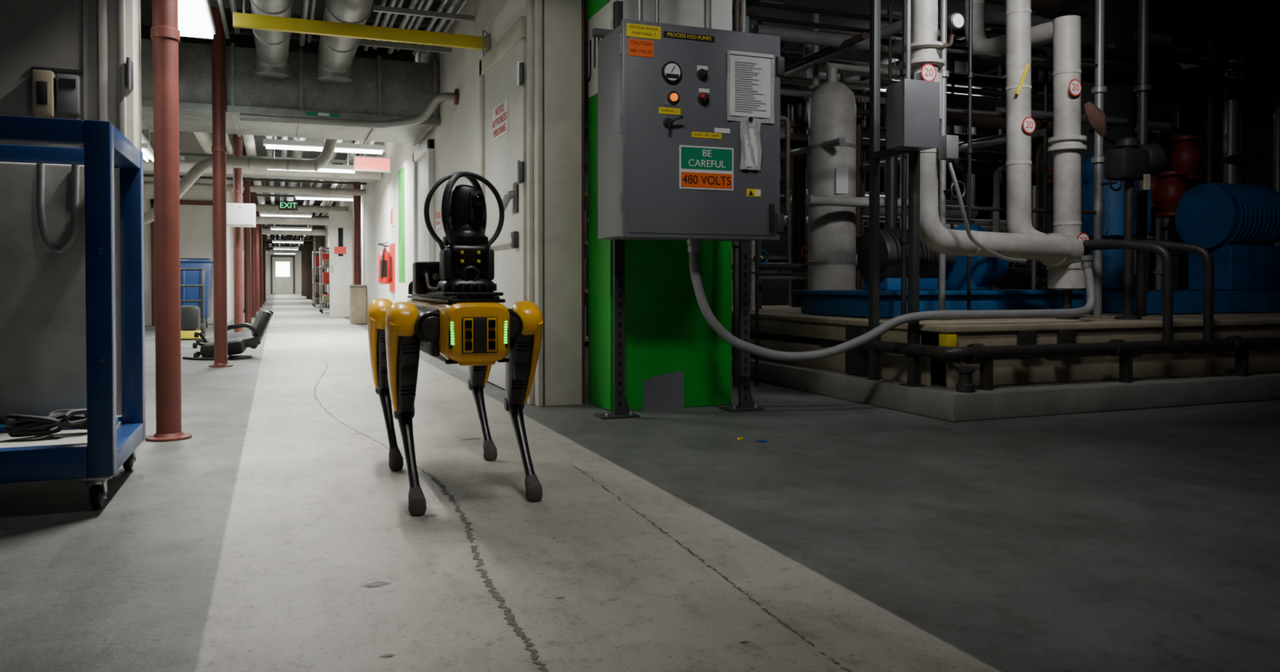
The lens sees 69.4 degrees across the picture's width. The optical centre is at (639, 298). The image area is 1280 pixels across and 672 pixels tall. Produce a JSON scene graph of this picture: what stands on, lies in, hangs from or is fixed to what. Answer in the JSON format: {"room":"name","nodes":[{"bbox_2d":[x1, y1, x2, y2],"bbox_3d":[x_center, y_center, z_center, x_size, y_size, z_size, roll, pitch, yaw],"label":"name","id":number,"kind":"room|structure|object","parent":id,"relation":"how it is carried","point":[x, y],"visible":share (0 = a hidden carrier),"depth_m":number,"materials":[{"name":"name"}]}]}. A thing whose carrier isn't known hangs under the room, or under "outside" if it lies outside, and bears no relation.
{"room":"industrial mechanical room","nodes":[
{"label":"industrial mechanical room","id":0,"kind":"room"},
{"bbox_2d":[0,0,84,147],"bbox_3d":[-4.060,-1.014,3.628,3.300,3.400,0.250,0,1,-21],"label":"wall","id":1,"kind":"structure","parent":0,"point":[47,33],"depth_m":4.04,"materials":[{"name":"paint"}]},
{"bbox_2d":[31,69,55,118],"bbox_3d":[-2.601,-0.890,4.032,0.080,0.200,0.063,0,1,-21],"label":"backbox","id":2,"kind":"object","parent":1,"relation":"attached to","point":[48,110],"depth_m":4.01,"materials":[{"name":"beige metal"}]},
{"bbox_2d":[31,66,83,74],"bbox_3d":[-2.566,-1.004,4.071,0.195,0.015,0.014,0,1,-21],"label":"trim","id":3,"kind":"structure","parent":1,"relation":"attached to","point":[53,69],"depth_m":4.07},
{"bbox_2d":[56,73,80,115],"bbox_3d":[-2.517,-0.896,4.072,0.085,0.170,0.048,0,1,-21],"label":"cover","id":4,"kind":"object","parent":1,"relation":"attached to","point":[68,100],"visible":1,"depth_m":4.05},
{"bbox_2d":[59,78,75,88],"bbox_3d":[-2.506,-0.941,4.049,0.060,0.040,0.007,0,1,-21],"label":"screen","id":5,"kind":"object","parent":4,"relation":"attached to","point":[64,82],"visible":1,"depth_m":4.05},
{"bbox_2d":[82,0,142,413],"bbox_3d":[-2.429,-1.024,4.262,0.200,3.400,0.260,0,1,-21],"label":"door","id":6,"kind":"structure","parent":1,"relation":"attached to","point":[90,7],"depth_m":4.16,"materials":[{"name":"paint"}]},
{"bbox_2d":[97,0,108,120],"bbox_3d":[-2.393,-1.022,4.123,0.035,3.400,0.025,0,1,-21],"label":"door frame","id":7,"kind":"object","parent":6,"relation":"attached to","point":[102,4],"visible":0.2,"depth_m":4.11,"materials":[{"name":"paint"}]},
{"bbox_2d":[117,0,126,348],"bbox_3d":[-2.320,-1.022,4.143,0.025,3.400,0.040,0,1,-21],"label":"door frame","id":8,"kind":"object","parent":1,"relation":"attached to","point":[121,3],"visible":0.2,"depth_m":4.13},
{"bbox_2d":[126,57,131,89],"bbox_3d":[-2.279,-1.002,4.122,0.018,0.140,0.018,0,1,-21],"label":"pin","id":9,"kind":"object","parent":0,"point":[128,59],"depth_m":4.11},
{"bbox_2d":[142,128,244,325],"bbox_3d":[-16.248,-1.589,36.572,1.850,3.400,44.000,0,1,-21],"label":"wall","id":10,"kind":"structure","parent":0,"point":[188,141],"depth_m":16.21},
{"bbox_2d":[150,199,155,325],"bbox_3d":[-8.406,-0.619,15.987,0.080,2.180,0.060,0,1,-21],"label":"frame","id":11,"kind":"object","parent":10,"relation":"attached to","point":[152,205],"visible":0.64,"depth_m":15.95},
{"bbox_2d":[151,199,213,205],"bbox_3d":[-7.950,-1.672,16.148,1.060,0.080,0.060,0,1,-21],"label":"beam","id":12,"kind":"structure","parent":10,"relation":"in","point":[181,202],"depth_m":16.18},
{"bbox_2d":[179,204,213,324],"bbox_3d":[-7.953,-0.587,16.176,0.900,2.090,0.040,0,1,-21],"label":"leaf","id":13,"kind":"object","parent":10,"relation":"attached to","point":[196,221],"visible":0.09,"depth_m":16.22,"materials":[{"name":"paint"}]},
{"bbox_2d":[265,249,301,293],"bbox_3d":[-22.233,-1.955,57.584,2.340,3.400,0.500,0,1,-21],"label":"wall","id":14,"kind":"structure","parent":0,"point":[298,254],"depth_m":57.55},
{"bbox_2d":[272,257,293,293],"bbox_3d":[-22.142,-1.405,57.307,1.200,2.290,0.060,0,1,-21],"label":"leaf","id":15,"kind":"object","parent":14,"relation":"attached to","point":[281,285],"visible":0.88,"depth_m":57.29,"materials":[{"name":"paint"}]},
{"bbox_2d":[275,262,289,276],"bbox_3d":[-22.128,-1.800,57.263,0.800,0.900,0.020,0,1,-21],"label":"window","id":16,"kind":"structure","parent":15,"relation":"attached to","point":[282,268],"depth_m":57.26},
{"bbox_2d":[265,244,306,296],"bbox_3d":[-19.095,-1.816,49.578,2.320,3.400,0.300,0,1,-21],"label":"frame","id":17,"kind":"object","parent":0,"point":[303,251],"depth_m":49.80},
{"bbox_2d":[265,234,312,298],"bbox_3d":[-15.811,-1.669,41.200,2.320,3.400,0.300,0,1,-21],"label":"frame","id":18,"kind":"object","parent":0,"point":[308,246],"depth_m":41.41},
{"bbox_2d":[262,202,324,304],"bbox_3d":[-11.798,-1.491,30.960,2.320,3.400,0.300,0,1,-21],"label":"frame","id":19,"kind":"object","parent":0,"point":[319,239],"depth_m":31.17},
{"bbox_2d":[140,0,452,62],"bbox_3d":[-4.252,-2.653,7.310,5.450,0.250,11.800,0,1,-21],"label":"ceiling joists","id":20,"kind":"object","parent":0,"point":[246,38],"depth_m":9.06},
{"bbox_2d":[317,0,373,83],"bbox_3d":[-1.591,-2.128,5.393,0.334,0.367,6.871,0,1,-21],"label":"air duct","id":21,"kind":"object","parent":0,"point":[335,55],"visible":0.91,"depth_m":7.50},
{"bbox_2d":[312,0,526,324],"bbox_3d":[-10.802,-1.508,31.968,0.250,3.400,56.550,0,1,-21],"label":"wall","id":22,"kind":"structure","parent":0,"point":[457,136],"depth_m":9.04,"materials":[{"name":"paint"}]},
{"bbox_2d":[141,38,439,146],"bbox_3d":[-4.111,-1.999,8.955,4.065,0.625,1.513,0,1,-21],"label":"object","id":23,"kind":"object","parent":22,"relation":"attached to","point":[380,89],"visible":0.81,"depth_m":8.69,"materials":[{"name":"metal"}]},
{"bbox_2d":[328,210,351,316],"bbox_3d":[-6.360,-0.723,19.645,0.460,2.240,0.040,0,1,-21],"label":"leaf","id":24,"kind":"object","parent":22,"relation":"attached to","point":[340,280],"visible":0.8,"depth_m":19.62,"materials":[{"name":"paint"}]},
{"bbox_2d":[217,0,474,55],"bbox_3d":[-1.512,-2.264,5.276,1.898,0.164,7.000,0,1,-21],"label":"rack","id":25,"kind":"object","parent":22,"relation":"attached to","point":[391,9],"visible":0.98,"depth_m":7.53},
{"bbox_2d":[249,0,293,78],"bbox_3d":[-2.082,-2.117,5.193,0.304,0.352,6.856,0,1,-21],"label":"air duct","id":26,"kind":"object","parent":25,"relation":"hanging from","point":[272,47],"visible":0.92,"depth_m":7.50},
{"bbox_2d":[240,88,458,128],"bbox_3d":[-2.554,-1.703,8.315,1.946,0.285,0.471,0,1,0],"label":"conduit","id":27,"kind":"object","parent":22,"relation":"attached to","point":[440,97],"visible":1,"depth_m":8.27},
{"bbox_2d":[377,242,395,291],"bbox_3d":[-3.532,-0.435,12.815,0.199,0.682,0.550,0,1,-21],"label":"fire extinguisher","id":28,"kind":"object","parent":22,"relation":"attached to","point":[386,260],"visible":1,"depth_m":12.72,"materials":[{"name":"metal"}]},
{"bbox_2d":[398,166,404,281],"bbox_3d":[-3.067,-0.933,11.887,0.006,1.450,0.600,0,1,-21],"label":"trim","id":29,"kind":"structure","parent":22,"relation":"attached to","point":[401,173],"depth_m":11.85,"materials":[{"name":"green paint"}]},
{"bbox_2d":[413,153,417,262],"bbox_3d":[-2.525,-0.532,10.436,0.059,2.200,0.090,0,1,-21],"label":"frame","id":30,"kind":"object","parent":22,"relation":"attached to","point":[415,163],"visible":0.26,"depth_m":10.38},
{"bbox_2d":[417,153,427,261],"bbox_3d":[-2.310,-0.478,9.936,0.024,2.090,1.000,0,1,-21],"label":"leaf","id":31,"kind":"object","parent":22,"relation":"attached to","point":[422,230],"visible":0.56,"depth_m":10.05,"materials":[{"name":"paint"}]},
{"bbox_2d":[426,138,435,355],"bbox_3d":[-2.131,-0.515,9.431,0.059,2.200,0.090,0,1,-21],"label":"frame","id":32,"kind":"object","parent":22,"relation":"attached to","point":[430,152],"visible":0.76,"depth_m":9.38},
{"bbox_2d":[479,61,485,235],"bbox_3d":[-1.173,-0.582,6.985,0.059,2.420,0.080,0,1,-21],"label":"frame","id":33,"kind":"object","parent":22,"relation":"attached to","point":[482,77],"visible":0.2,"depth_m":6.93,"materials":[{"name":"paint"}]},
{"bbox_2d":[479,16,526,75],"bbox_3d":[-0.954,-1.722,6.406,0.059,0.120,1.280,0,1,-21],"label":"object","id":34,"kind":"structure","parent":22,"relation":"in","point":[517,30],"depth_m":6.23,"materials":[{"name":"paint"}]},
{"bbox_2d":[484,37,527,389],"bbox_3d":[-0.940,-0.517,6.390,0.058,2.290,1.200,0,1,-21],"label":"door","id":35,"kind":"structure","parent":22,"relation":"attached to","point":[501,155],"depth_m":6.24,"materials":[{"name":"paint"}]},
{"bbox_2d":[492,97,508,142],"bbox_3d":[-0.973,-1.238,6.435,0.010,0.230,0.470,0,1,-21],"label":"notice sign","id":36,"kind":"object","parent":35,"relation":"attached to","point":[500,113],"visible":1,"depth_m":6.41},
{"bbox_2d":[512,181,518,213],"bbox_3d":[-0.810,-0.655,6.025,0.016,0.200,0.110,0,1,-21],"label":"escutcheon","id":37,"kind":"object","parent":35,"relation":"attached to","point":[515,186],"visible":0.89,"depth_m":6.00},
{"bbox_2d":[526,0,533,404],"bbox_3d":[-0.673,-1.049,5.658,0.028,3.400,0.060,0,1,-21],"label":"edge","id":38,"kind":"object","parent":22,"relation":"attached to","point":[530,207],"visible":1,"depth_m":5.64,"materials":[{"name":"paint"}]},
{"bbox_2d":[533,0,542,406],"bbox_3d":[-0.620,-1.048,5.604,0.031,3.400,0.120,0,1,-21],"label":"trim","id":39,"kind":"structure","parent":22,"relation":"attached to","point":[537,4],"depth_m":5.57,"materials":[{"name":"paint"}]},
{"bbox_2d":[542,0,582,405],"bbox_3d":[-0.473,-1.048,5.623,0.235,3.400,0.049,0,1,-21],"label":"pilaster","id":40,"kind":"object","parent":22,"relation":"attached to","point":[561,19],"visible":1,"depth_m":5.61,"materials":[{"name":"paint"}]},
{"bbox_2d":[581,0,585,404],"bbox_3d":[-0.350,-1.049,5.678,0.020,3.400,0.020,0,1,-21],"label":"riser pipe","id":41,"kind":"object","parent":22,"relation":"attached to","point":[582,1],"visible":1,"depth_m":5.67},
{"bbox_2d":[413,138,434,161],"bbox_3d":[-2.328,-1.573,9.915,0.059,0.100,1.170,0,1,-21],"label":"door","id":42,"kind":"structure","parent":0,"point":[421,151],"depth_m":9.75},
{"bbox_2d":[0,293,1279,671],"bbox_3d":[-7.961,0.299,28.682,14.500,0.100,65.200,0,1,-21],"label":"floor","id":43,"kind":"structure","parent":0,"point":[889,540],"depth_m":2.70,"materials":[{"name":"paint"}]},
{"bbox_2d":[0,115,146,508],"bbox_3d":[-2.530,0.061,3.100,1.450,1.270,0.809,0,1,-21],"label":"cart","id":44,"kind":"object","parent":43,"relation":"on","point":[60,419],"visible":1,"depth_m":3.44,"materials":[{"name":"paint"}]},
{"bbox_2d":[145,431,191,442],"bbox_3d":[-2.259,0.658,4.433,0.200,0.030,0.200,0,1,-21],"label":"base","id":45,"kind":"object","parent":43,"relation":"on","point":[157,437],"visible":0.84,"depth_m":4.37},
{"bbox_2d":[151,0,182,434],"bbox_3d":[-2.259,-1.027,4.403,0.110,3.400,0.110,0,1,-21],"label":"post","id":46,"kind":"object","parent":45,"relation":"on","point":[164,12],"visible":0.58,"depth_m":4.37,"materials":[{"name":"metal"}]},
{"bbox_2d":[150,26,180,42],"bbox_3d":[-2.259,-1.254,4.399,0.126,0.054,0.126,0,1,-21],"label":"coupling","id":47,"kind":"object","parent":46,"relation":"attached to","point":[155,31],"visible":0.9,"depth_m":4.35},
{"bbox_2d":[180,267,205,340],"bbox_3d":[-5.901,0.070,12.129,0.360,0.936,0.546,0,1,-21],"label":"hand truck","id":48,"kind":"object","parent":43,"relation":"on","point":[192,317],"visible":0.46,"depth_m":11.93,"materials":[{"name":"metal"}]},
{"bbox_2d":[180,257,213,328],"bbox_3d":[-7.204,-0.066,14.685,0.820,1.120,0.870,0,1,-21],"label":"bin","id":49,"kind":"object","parent":43,"relation":"on","point":[187,277],"visible":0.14,"depth_m":14.39,"materials":[{"name":"paint"}]},
{"bbox_2d":[208,362,233,367],"bbox_3d":[-3.733,0.591,8.236,0.200,0.030,0.200,0,1,-21],"label":"base","id":50,"kind":"object","parent":43,"relation":"on","point":[214,365],"visible":0.96,"depth_m":8.18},
{"bbox_2d":[211,6,227,363],"bbox_3d":[-3.733,-1.093,8.207,0.110,3.400,0.110,0,1,-21],"label":"post","id":51,"kind":"object","parent":50,"relation":"on","point":[218,42],"visible":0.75,"depth_m":8.17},
{"bbox_2d":[182,310,273,359],"bbox_3d":[-4.096,0.360,9.214,0.832,0.460,0.667,0,1,-21],"label":"office chair","id":52,"kind":"object","parent":43,"relation":"on","point":[238,342],"visible":0.84,"depth_m":9.15,"materials":[{"name":"black plastic"}]},
{"bbox_2d":[200,337,246,357],"bbox_3d":[-4.107,0.491,9.120,0.407,0.202,0.207,0,1,-9],"label":"cushion","id":53,"kind":"object","parent":52,"relation":"on","point":[236,345],"depth_m":9.05,"materials":[{"name":"black fabric"}]},
{"bbox_2d":[142,132,382,252],"bbox_3d":[-13.369,-2.366,32.665,3.970,0.685,49.350,0,1,-21],"label":"ceiling","id":54,"kind":"structure","parent":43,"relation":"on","point":[204,139],"depth_m":15.66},
{"bbox_2d":[278,185,297,210],"bbox_3d":[-7.112,-2.037,18.690,0.360,0.520,0.066,0,1,-21],"label":"exit sign","id":55,"kind":"object","parent":54,"relation":"attached to","point":[282,205],"visible":0.91,"depth_m":18.67,"materials":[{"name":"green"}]},
{"bbox_2d":[311,249,329,307],"bbox_3d":[-9.719,-0.591,28.138,0.440,1.700,1.600,0,1,-21],"label":"shelving unit","id":56,"kind":"object","parent":43,"relation":"on","point":[317,295],"visible":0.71,"depth_m":27.49,"materials":[{"name":"grey metal"}]},
{"bbox_2d":[319,246,329,313],"bbox_3d":[-7.530,-0.443,22.500,0.480,1.600,1.100,0,1,-21],"label":"shelving unit","id":57,"kind":"object","parent":43,"relation":"on","point":[323,258],"visible":0.48,"depth_m":22.07,"materials":[{"name":"grey metal"}]},
{"bbox_2d":[352,140,361,284],"bbox_3d":[-5.246,-1.250,17.150,0.140,3.400,0.140,0,1,-21],"label":"post","id":58,"kind":"object","parent":43,"relation":"on","point":[357,199],"visible":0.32,"depth_m":17.10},
{"bbox_2d":[348,284,366,324],"bbox_3d":[-5.100,0.108,16.710,0.275,0.700,0.450,0,1,-21],"label":"trash can","id":59,"kind":"object","parent":43,"relation":"on","point":[357,293],"visible":1,"depth_m":16.51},
{"bbox_2d":[314,361,434,477],"bbox_3d":[-1.971,0.642,6.103,0.338,0.001,5.621,0,1,-21],"label":"crack","id":60,"kind":"object","parent":43,"relation":"on","point":[315,396],"depth_m":4.93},
{"bbox_2d":[367,171,542,515],"bbox_3d":[-0.716,0.122,3.488,0.538,1.134,1.122,0,1,-21],"label":"robot","id":61,"kind":"object","parent":43,"relation":"on","point":[453,313],"visible":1,"depth_m":3.15,"materials":[{"name":"yellow plastic"}]},
{"bbox_2d":[431,476,548,671],"bbox_3d":[-0.397,0.707,2.424,0.127,0.001,2.380,0,1,-21],"label":"crack","id":62,"kind":"object","parent":43,"relation":"on","point":[508,615],"depth_m":2.26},
{"bbox_2d":[584,192,588,341],"bbox_3d":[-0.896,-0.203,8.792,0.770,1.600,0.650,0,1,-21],"label":"post","id":63,"kind":"object","parent":43,"relation":"on","point":[586,194],"visible":0.09,"depth_m":8.65,"materials":[{"name":"black metal"}]},
{"bbox_2d":[588,93,731,411],"bbox_3d":[0.120,-0.289,5.665,0.790,1.880,0.410,0,1,-21],"label":"panel","id":64,"kind":"object","parent":43,"relation":"on","point":[667,331],"visible":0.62,"depth_m":5.50,"materials":[{"name":"green paint"}]},
{"bbox_2d":[587,0,732,97],"bbox_3d":[0.120,-1.989,5.636,0.790,1.520,0.410,0,1,-21],"label":"wall","id":65,"kind":"structure","parent":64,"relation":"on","point":[681,12],"depth_m":5.49,"materials":[{"name":"white paint"}]},
{"bbox_2d":[586,0,609,20],"bbox_3d":[-0.250,-2.226,5.487,0.004,1.040,0.410,0,1,-21],"label":"band","id":66,"kind":"object","parent":65,"relation":"attached to","point":[593,6],"visible":1,"depth_m":5.56,"materials":[{"name":"green paint"}]},
{"bbox_2d":[643,379,684,409],"bbox_3d":[0.139,0.570,5.466,0.260,0.170,0.004,0,1,-21],"label":"patch","id":67,"kind":"object","parent":64,"relation":"attached to","point":[657,394],"visible":1,"depth_m":5.46,"materials":[{"name":"grey paint"}]},
{"bbox_2d":[644,370,684,381],"bbox_3d":[0.140,0.460,5.462,0.260,0.050,0.002,0,1,-21],"label":"patch","id":68,"kind":"object","parent":64,"relation":"attached to","point":[680,375],"visible":1,"depth_m":5.47,"materials":[{"name":"grey paint"}]},
{"bbox_2d":[591,0,784,419],"bbox_3d":[0.299,-1.038,5.056,1.041,3.400,0.610,0,1,-21],"label":"control panel","id":69,"kind":"object","parent":43,"relation":"on","point":[689,117],"visible":1,"depth_m":4.83,"materials":[{"name":"grey metal"}]},
{"bbox_2d":[662,115,683,128],"bbox_3d":[0.169,-0.894,4.713,0.088,0.073,0.061,0,1,-21],"label":"switch","id":70,"kind":"object","parent":69,"relation":"attached to","point":[669,122],"depth_m":4.73,"materials":[{"name":"black plastic"}]},
{"bbox_2d":[685,239,1096,360],"bbox_3d":[1.571,0.013,5.363,2.707,0.680,0.236,0,1,-17],"label":"conduit","id":71,"kind":"object","parent":69,"relation":"attached to","point":[693,245],"visible":0.98,"depth_m":5.22,"materials":[{"name":"metal"}]},
{"bbox_2d":[573,465,852,671],"bbox_3d":[0.115,0.703,2.636,0.121,0.001,2.400,0,1,-21],"label":"crack","id":72,"kind":"object","parent":43,"relation":"on","point":[603,486],"depth_m":2.34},
{"bbox_2d":[731,0,790,386],"bbox_3d":[0.834,-1.065,6.556,0.385,3.400,0.268,0,1,-21],"label":"post","id":73,"kind":"object","parent":43,"relation":"on","point":[736,2],"visible":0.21,"depth_m":6.59,"materials":[{"name":"grey metal"}]},
{"bbox_2d":[584,0,1279,346],"bbox_3d":[2.786,-1.126,10.097,6.970,3.400,4.998,0,1,-21],"label":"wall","id":74,"kind":"object","parent":43,"relation":"on","point":[802,77],"visible":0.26,"depth_m":8.74,"materials":[{"name":"metal"}]},
{"bbox_2d":[586,333,1279,422],"bbox_3d":[3.458,0.512,9.357,6.540,0.150,6.920,0,1,-21],"label":"pad","id":75,"kind":"object","parent":43,"relation":"on","point":[1003,402],"visible":0.26,"depth_m":5.47,"materials":[{"name":"concrete"}]},
{"bbox_2d":[868,0,924,386],"bbox_3d":[1.518,-0.721,5.475,0.090,2.450,0.430,0,1,-21],"label":"stand","id":76,"kind":"object","parent":75,"relation":"on","point":[875,154],"visible":0.93,"depth_m":5.61,"materials":[{"name":"metal"}]},
{"bbox_2d":[886,0,939,151],"bbox_3d":[1.540,-1.788,5.181,0.260,1.905,0.170,0,1,-21],"label":"switch box","id":77,"kind":"object","parent":76,"relation":"attached to","point":[913,106],"visible":1,"depth_m":5.13,"materials":[{"name":"grey metal"}]},
{"bbox_2d":[731,305,1279,388],"bbox_3d":[3.717,0.279,8.240,6.070,0.355,4.380,0,1,-21],"label":"equipment skid","id":78,"kind":"object","parent":75,"relation":"on","point":[784,328],"visible":0.5,"depth_m":5.76,"materials":[{"name":"beige metal"}]},
{"bbox_2d":[807,66,857,289],"bbox_3d":[1.673,-0.947,8.049,0.422,2.100,0.426,0,1,-21],"label":"storage tank","id":79,"kind":"object","parent":78,"relation":"on","point":[832,110],"visible":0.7,"depth_m":7.88,"materials":[{"name":"metal"}]},
{"bbox_2d":[793,224,1086,317],"bbox_3d":[2.268,-0.221,6.954,1.980,0.680,0.980,0,1,-21],"label":"pump","id":80,"kind":"object","parent":78,"relation":"on","point":[850,303],"visible":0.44,"depth_m":6.67,"materials":[{"name":"paint"}]},
{"bbox_2d":[903,0,1089,319],"bbox_3d":[2.134,-1.313,6.273,1.487,2.896,1.178,0,1,-21],"label":"pipe","id":81,"kind":"object","parent":78,"relation":"on","point":[1060,251],"visible":0.92,"depth_m":6.08,"materials":[{"name":"metal"}]},
{"bbox_2d":[938,12,964,48],"bbox_3d":[1.842,-1.581,5.469,0.100,0.190,0.122,0,1,-21],"label":"pressure gauge assembly","id":82,"kind":"object","parent":81,"relation":"attached to","point":[956,21],"visible":1,"depth_m":5.42,"materials":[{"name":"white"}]},
{"bbox_2d":[937,134,1026,262],"bbox_3d":[2.087,-0.592,5.601,0.622,0.752,0.096,0,1,-21],"label":"conduit","id":83,"kind":"object","parent":81,"relation":"attached to","point":[948,144],"visible":1,"depth_m":5.49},
{"bbox_2d":[1084,101,1106,137],"bbox_3d":[2.988,-1.171,6.049,0.175,0.227,0.098,0,1,-21],"label":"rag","id":84,"kind":"object","parent":81,"relation":"attached to","point":[1095,117],"visible":1,"depth_m":6.02,"materials":[{"name":"brown fabric"}]},
{"bbox_2d":[898,0,1152,316],"bbox_3d":[2.667,-1.313,6.332,2.021,2.895,0.254,0,1,-20],"label":"riser pipe","id":85,"kind":"object","parent":78,"relation":"on","point":[1143,87],"visible":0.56,"depth_m":6.55,"materials":[{"name":"metal"}]},
{"bbox_2d":[1103,136,1166,319],"bbox_3d":[3.268,-0.459,6.107,0.387,1.195,0.220,0,1,-21],"label":"valve actuator","id":86,"kind":"object","parent":78,"relation":"on","point":[1131,161],"visible":0.96,"depth_m":6.05,"materials":[{"name":"metal"}]},
{"bbox_2d":[1080,151,1279,314],"bbox_3d":[4.958,-0.543,7.896,3.000,1.290,1.100,0,1,-21],"label":"pump","id":87,"kind":"object","parent":78,"relation":"on","point":[1238,224],"visible":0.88,"depth_m":7.60,"materials":[{"name":"paint"}]},
{"bbox_3d":[4.165,0.081,8.697,0.700,0.025,0.650,0,1,-21],"label":"plate","id":88,"kind":"object","parent":78,"relation":"on","visible":0},
{"bbox_2d":[1037,0,1133,289],"bbox_3d":[4.165,-1.354,8.672,0.600,2.895,0.550,0,1,-21],"label":"pipes","id":89,"kind":"object","parent":88,"relation":"on","point":[1118,14],"visible":0.16,"depth_m":8.43,"materials":[{"name":"metal"}]},
{"bbox_2d":[856,239,1279,392],"bbox_3d":[4.319,0.048,6.474,6.035,0.878,0.901,0,1,-21],"label":"drain pipe","id":90,"kind":"object","parent":75,"relation":"on","point":[985,355],"visible":0.99,"depth_m":5.59,"materials":[{"name":"metal"}]},
{"bbox_3d":[-8.200,0.392,19.631,0.200,0.030,0.200,0,1,-21],"label":"base","id":91,"kind":"object","parent":43,"relation":"on","visible":0},
{"bbox_2d":[250,180,256,315],"bbox_3d":[-8.200,-1.292,19.601,0.110,3.400,0.110,0,1,-21],"label":"post","id":92,"kind":"object","parent":91,"relation":"on","point":[253,230],"visible":0.52,"depth_m":19.57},
{"bbox_3d":[-11.177,0.260,27.227,0.200,0.030,0.200,0,1,-21],"label":"base","id":93,"kind":"object","parent":43,"relation":"on","visible":0},
{"bbox_2d":[259,223,262,306],"bbox_3d":[-11.177,-1.425,27.198,0.110,3.400,0.110,0,1,-21],"label":"post","id":94,"kind":"object","parent":93,"relation":"on","point":[260,224],"visible":0.37,"depth_m":27.17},
{"bbox_3d":[-9.688,0.326,23.429,0.200,0.030,0.200,0,1,-21],"label":"base","id":95,"kind":"object","parent":43,"relation":"on","visible":0},
{"bbox_2d":[255,192,260,310],"bbox_3d":[-9.688,-1.359,23.399,0.110,3.400,0.110,0,1,-21],"label":"post","id":96,"kind":"object","parent":95,"relation":"on","point":[258,302],"visible":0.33,"depth_m":23.37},
{"bbox_3d":[-6.711,0.459,15.833,0.200,0.030,0.200,0,1,-21],"label":"base","id":97,"kind":"object","parent":43,"relation":"on","visible":0},
{"bbox_2d":[243,142,251,324],"bbox_3d":[-6.711,-1.226,15.803,0.110,3.400,0.110,0,1,-21],"label":"post","id":98,"kind":"object","parent":97,"relation":"on","point":[247,242],"visible":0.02,"depth_m":15.77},
{"bbox_3d":[-5.222,0.525,12.035,0.200,0.030,0.200,0,1,-21],"label":"base","id":99,"kind":"object","parent":43,"relation":"on","visible":0},
{"bbox_2d":[232,133,243,332],"bbox_3d":[-5.222,-1.160,12.005,0.110,3.400,0.110,0,1,-21],"label":"post","id":100,"kind":"object","parent":99,"relation":"on","point":[237,140],"visible":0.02,"depth_m":11.97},
{"bbox_2d":[226,202,255,227],"bbox_3d":[-5.115,-1.062,11.829,0.360,0.290,0.269,0,1,-21],"label":"junction box","id":101,"kind":"object","parent":100,"relation":"attached to","point":[238,215],"visible":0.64,"depth_m":11.72,"materials":[{"name":"metal"}]},
{"bbox_2d":[227,0,1279,203],"bbox_3d":[-7.961,-3.200,28.621,14.500,0.100,65.200,0,1,-21],"label":"ceiling","id":102,"kind":"structure","parent":0,"point":[1231,23],"depth_m":9.47,"materials":[{"name":"concrete"}]},
{"bbox_2d":[142,131,153,161],"bbox_3d":[-6.452,-2.353,12.039,0.200,1.016,1.200,0,1,-21],"label":"fluorescent light fixture","id":103,"kind":"object","parent":102,"relation":"hanging from","point":[148,152],"visible":0.34,"depth_m":11.93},
{"bbox_2d":[177,0,215,38],"bbox_3d":[-3.149,-2.362,6.351,0.340,0.798,1.400,0,1,-21],"label":"fluorescent light fixture","id":104,"kind":"object","parent":102,"relation":"hanging from","point":[195,18],"visible":0.59,"depth_m":6.54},
{"bbox_2d":[259,211,312,217],"bbox_3d":[-8.571,-2.508,22.378,1.200,1.066,0.200,0,1,-21],"label":"fluorescent light fixture","id":105,"kind":"object","parent":102,"relation":"hanging from","point":[261,213],"visible":0.81,"depth_m":22.31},
{"bbox_2d":[270,225,312,230],"bbox_3d":[-10.647,-2.610,28.223,1.200,1.066,0.200,0,1,-21],"label":"fluorescent light fixture","id":106,"kind":"object","parent":102,"relation":"hanging from","point":[273,228],"visible":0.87,"depth_m":28.16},
{"bbox_2d":[262,136,324,151],"label":"fluorescent light fixture","id":107,"kind":"object","parent":102,"relation":"hanging from","point":[275,144],"depth_m":11.06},
{"bbox_2d":[267,136,355,173],"bbox_3d":[-4.543,-2.316,12.788,1.200,1.116,0.200,0,1,-21],"label":"fluorescent light fixture","id":108,"kind":"object","parent":102,"relation":"hanging from","point":[348,168],"visible":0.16,"depth_m":12.84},
{"bbox_2d":[293,182,353,200],"bbox_3d":[-5.912,-2.408,17.514,1.200,1.096,0.200,0,1,-21],"label":"fluorescent light fixture","id":109,"kind":"object","parent":102,"relation":"hanging from","point":[299,196],"visible":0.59,"depth_m":17.43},
{"bbox_2d":[333,141,385,154],"label":"fluorescent light fixture","id":110,"kind":"object","parent":102,"relation":"hanging from","point":[340,147],"depth_m":11.33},
{"bbox_2d":[232,0,490,56],"bbox_3d":[-1.946,-2.255,6.595,1.757,1.022,0.107,0,1,-21],"label":"bar","id":111,"kind":"object","parent":102,"relation":"hanging from","point":[244,20],"visible":0.92,"depth_m":6.57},
{"bbox_2d":[353,140,391,172],"bbox_3d":[-3.466,-2.249,11.960,0.460,1.220,0.090,0,1,-21],"label":"sign","id":112,"kind":"object","parent":102,"relation":"hanging from","point":[361,163],"visible":0.79,"depth_m":11.93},
{"bbox_2d":[584,68,993,305],"bbox_3d":[1.508,-1.168,12.495,8.460,3.400,0.200,0,1,-21],"label":"wall","id":113,"kind":"structure","parent":0,"point":[771,295],"depth_m":12.55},
{"bbox_2d":[993,34,1279,289],"bbox_3d":[7.944,-1.079,7.392,0.200,3.400,14.000,0,1,-21],"label":"wall","id":114,"kind":"structure","parent":0,"point":[1257,121],"depth_m":10.27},
{"bbox_3d":[-6.663,-1.120,9.722,0.100,3.400,13.000,0,1,-21],"label":"wall","id":115,"kind":"structure","parent":0,"visible":0},
{"bbox_2d":[143,138,337,224],"bbox_3d":[-4.996,-1.230,10.104,3.274,1.428,0.186,0,1,-19],"label":"pipe","id":116,"kind":"object","parent":115,"relation":"attached to","point":[205,165],"visible":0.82,"depth_m":10.29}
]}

